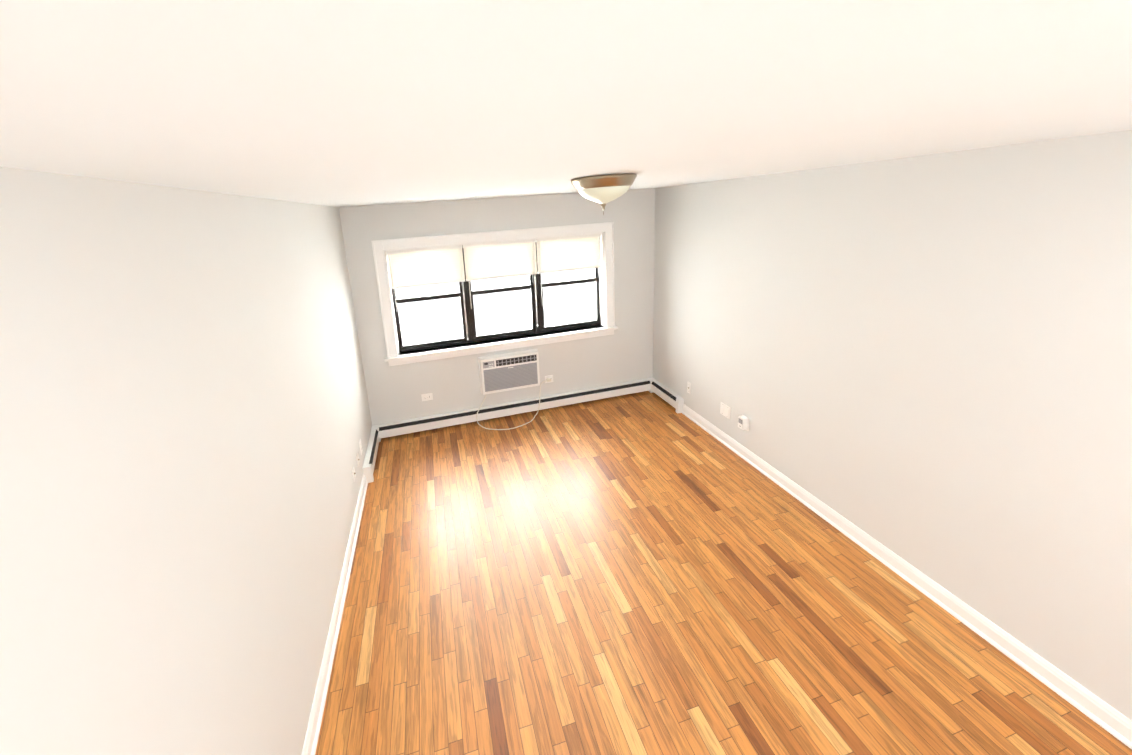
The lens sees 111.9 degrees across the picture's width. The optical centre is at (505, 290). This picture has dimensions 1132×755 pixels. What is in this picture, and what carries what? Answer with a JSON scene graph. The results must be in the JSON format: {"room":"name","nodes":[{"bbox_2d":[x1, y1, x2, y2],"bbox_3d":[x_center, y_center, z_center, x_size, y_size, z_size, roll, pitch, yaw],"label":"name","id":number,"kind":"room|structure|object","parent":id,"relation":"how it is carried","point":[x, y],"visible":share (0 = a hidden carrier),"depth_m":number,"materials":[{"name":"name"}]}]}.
{"room":"empty living room","nodes":[
{"label":"empty living room","id":0,"kind":"room"},
{"bbox_2d":[0,166,371,754],"bbox_3d":[-1.009,0.917,1.230,0.200,2.440,5.790,-6,12,-12],"label":"wall","id":1,"kind":"structure","parent":0,"point":[185,422],"depth_m":1.03,"materials":[{"name":"grey paint"}]},
{"bbox_2d":[301,474,367,754],"bbox_3d":[-0.743,2.113,1.147,0.027,0.102,4.675,-6,12,-12],"label":"baseboard","id":2,"kind":"structure","parent":1,"relation":"attached to","point":[314,724],"depth_m":2.09,"materials":[{"name":"white paint"}]},
{"bbox_2d":[352,466,355,480],"bbox_3d":[-1.205,1.463,3.027,0.018,0.095,0.070,-6,12,-12],"label":"electrical outlet","id":3,"kind":"object","parent":1,"relation":"attached to","point":[353,473],"visible":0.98,"depth_m":3.02,"materials":[{"name":"white plastic"}]},
{"bbox_2d":[356,453,359,466],"bbox_3d":[-1.246,1.433,3.210,0.018,0.090,0.070,-6,12,-12],"label":"electrical outlet","id":4,"kind":"object","parent":1,"relation":"attached to","point":[357,458],"visible":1,"depth_m":3.20,"materials":[{"name":"white plastic"}]},
{"bbox_2d":[359,439,362,454],"bbox_3d":[-1.289,1.395,3.381,0.009,0.118,0.072,-6,12,-12],"label":"electrical outlet","id":5,"kind":"object","parent":1,"relation":"attached to","point":[360,446],"visible":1,"depth_m":3.37,"materials":[{"name":"white plastic"}]},
{"bbox_2d":[339,188,654,425],"bbox_3d":[0.109,0.211,4.262,3.340,2.440,0.200,-6,12,-12],"label":"wall","id":6,"kind":"structure","parent":0,"point":[623,353],"depth_m":4.12,"materials":[{"name":"grey paint"}]},
{"bbox_2d":[421,393,432,400],"bbox_3d":[-0.852,1.161,4.118,0.118,0.078,0.009,-6,12,-12],"label":"electrical outlet","id":7,"kind":"object","parent":6,"relation":"attached to","point":[427,397],"visible":1,"depth_m":4.12,"materials":[{"name":"white plastic"}]},
{"bbox_2d":[387,245,471,351],"bbox_3d":[-0.806,0.078,4.066,0.796,1.107,0.084,-6,12,-12],"label":"window unit","id":8,"kind":"structure","parent":6,"relation":"in","point":[432,344],"depth_m":4.10,"materials":[{"name":"glass"}]},
{"bbox_2d":[386,245,467,339],"bbox_3d":[-0.789,0.077,3.977,0.761,1.036,0.039,-6,12,-12],"label":"window blind","id":9,"kind":"object","parent":8,"relation":"attached to","point":[424,266],"visible":0.96,"depth_m":3.91,"materials":[{"name":"fabric"}]},
{"bbox_2d":[398,297,462,344],"bbox_3d":[-0.810,0.327,4.145,0.708,0.537,0.001,-6,12,-12],"label":"screen","id":10,"kind":"object","parent":8,"relation":"attached to","point":[431,338],"depth_m":4.15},
{"bbox_2d":[371,222,617,365],"bbox_3d":[-0.020,0.013,4.110,2.622,1.306,0.153,-6,12,-12],"label":"window frame","id":11,"kind":"structure","parent":6,"relation":"attached to","point":[380,248],"depth_m":4.04,"materials":[{"name":"white paint"}]},
{"bbox_2d":[467,242,539,341],"bbox_3d":[-0.031,-0.007,4.225,0.796,1.107,0.084,-6,12,-12],"label":"window unit","id":12,"kind":"structure","parent":6,"relation":"in","point":[532,287],"depth_m":4.26,"materials":[{"name":"glass"}]},
{"bbox_2d":[463,239,537,326],"bbox_3d":[-0.029,-0.032,4.128,0.788,0.986,0.039,-6,12,-12],"label":"window blind","id":13,"kind":"object","parent":12,"relation":"attached to","point":[483,261],"visible":0.94,"depth_m":4.06,"materials":[{"name":"fabric"}]},
{"bbox_2d":[473,289,531,334],"bbox_3d":[-0.035,0.241,4.304,0.708,0.537,0.001,-6,12,-12],"label":"screen","id":14,"kind":"object","parent":12,"relation":"attached to","point":[501,311],"depth_m":4.30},
{"bbox_2d":[478,349,539,394],"bbox_3d":[0.050,0.911,4.230,0.679,0.421,0.094,-6,12,-12],"label":"air conditioner","id":15,"kind":"object","parent":6,"relation":"in","point":[502,372],"visible":1,"depth_m":4.19,"materials":[{"name":"white plastic"}]},
{"bbox_2d":[476,378,550,429],"bbox_3d":[0.122,1.276,4.206,0.898,0.383,0.284,-6,12,-12],"label":"power cord","id":16,"kind":"object","parent":15,"relation":"attached to","point":[548,380],"visible":0.9,"depth_m":4.21,"materials":[{"name":"beige plastic"}]},
{"bbox_2d":[362,378,683,482],"bbox_3d":[0.284,1.408,4.056,3.343,0.162,0.716,-6,12,-12],"label":"baseboard heater","id":17,"kind":"object","parent":6,"relation":"attached to","point":[650,385],"visible":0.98,"depth_m":4.26,"materials":[{"name":"white metal"}]},
{"bbox_2d":[545,375,552,382],"bbox_3d":[0.504,1.030,4.400,0.100,0.088,0.009,-6,12,-12],"label":"electrical outlet","id":18,"kind":"object","parent":6,"relation":"attached to","point":[550,376],"visible":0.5,"depth_m":4.40,"materials":[{"name":"white plastic"}]},
{"bbox_2d":[536,242,600,332],"bbox_3d":[0.730,-0.091,4.380,0.766,1.107,0.082,-6,12,-12],"label":"window unit","id":19,"kind":"structure","parent":6,"relation":"in","point":[564,326],"depth_m":4.41,"materials":[{"name":"glass"}]},
{"bbox_2d":[536,233,601,313],"bbox_3d":[0.731,-0.140,4.279,0.761,0.936,0.039,-6,12,-12],"label":"window blind","id":20,"kind":"object","parent":19,"relation":"attached to","point":[565,253],"visible":0.94,"depth_m":4.22,"materials":[{"name":"fabric"}]},
{"bbox_2d":[543,282,595,324],"bbox_3d":[0.740,0.155,4.463,0.708,0.537,0.001,-6,12,-12],"label":"screen","id":21,"kind":"object","parent":19,"relation":"attached to","point":[569,303],"depth_m":4.46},
{"bbox_2d":[0,0,1131,206],"bbox_3d":[0.630,-0.524,1.323,3.740,0.120,5.790,-6,12,-12],"label":"ceiling","id":22,"kind":"structure","parent":0,"point":[342,103],"depth_m":0.46,"materials":[{"name":"white paint"}]},
{"bbox_2d":[571,173,636,214],"bbox_3d":[0.511,-0.492,1.985,0.332,0.194,0.332,-6,12,-12],"label":"ceiling light","id":23,"kind":"object","parent":22,"relation":"attached to","point":[602,190],"visible":1,"depth_m":1.87,"materials":[{"name":"white glass"}]},
{"bbox_2d":[315,391,1131,754],"bbox_3d":[0.800,1.977,1.843,3.740,0.120,5.790,-6,12,-12],"label":"floor","id":24,"kind":"structure","parent":0,"point":[643,573],"depth_m":2.12,"materials":[{"name":"brown wood"}]},
{"bbox_2d":[653,130,1131,719],"bbox_3d":[2.439,0.536,1.936,0.200,2.440,5.790,-6,12,-12],"label":"wall","id":25,"kind":"structure","parent":0,"point":[923,364],"depth_m":1.98,"materials":[{"name":"grey paint"}]},
{"bbox_2d":[687,382,690,393],"bbox_3d":[1.950,1.041,4.046,0.018,0.125,0.050,-6,12,-12],"label":"electrical outlet","id":26,"kind":"object","parent":25,"relation":"attached to","point":[689,387],"visible":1,"depth_m":4.04,"materials":[{"name":"white plastic"}]},
{"bbox_2d":[720,402,730,418],"bbox_3d":[2.062,1.130,3.567,0.011,0.120,0.118,-6,12,-12],"label":"switch plate","id":27,"kind":"object","parent":25,"relation":"attached to","point":[725,410],"visible":1,"depth_m":3.56,"materials":[{"name":"white plastic"}]},
{"bbox_2d":[738,415,749,430],"bbox_3d":[2.089,1.172,3.341,0.058,0.122,0.075,-6,12,-12],"label":"electrical outlet","id":28,"kind":"object","parent":25,"relation":"attached to","point":[743,422],"visible":1,"depth_m":3.32,"materials":[{"name":"white plastic"}]},
{"bbox_2d":[682,404,1131,748],"bbox_3d":[2.469,1.744,1.870,0.027,0.102,4.805,-6,12,-12],"label":"baseboard","id":29,"kind":"structure","parent":25,"relation":"attached to","point":[1083,700],"depth_m":2.04,"materials":[{"name":"white paint"}]},
{"label":"outside","id":30,"kind":"structure","parent":0,"visible":0},
{"bbox_2d":[396,268,595,344],"bbox_3d":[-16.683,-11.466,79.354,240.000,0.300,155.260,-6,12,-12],"label":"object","id":31,"kind":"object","parent":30,"point":[475,285],"depth_m":15.10,"materials":[{"name":"white glass"}]}
]}

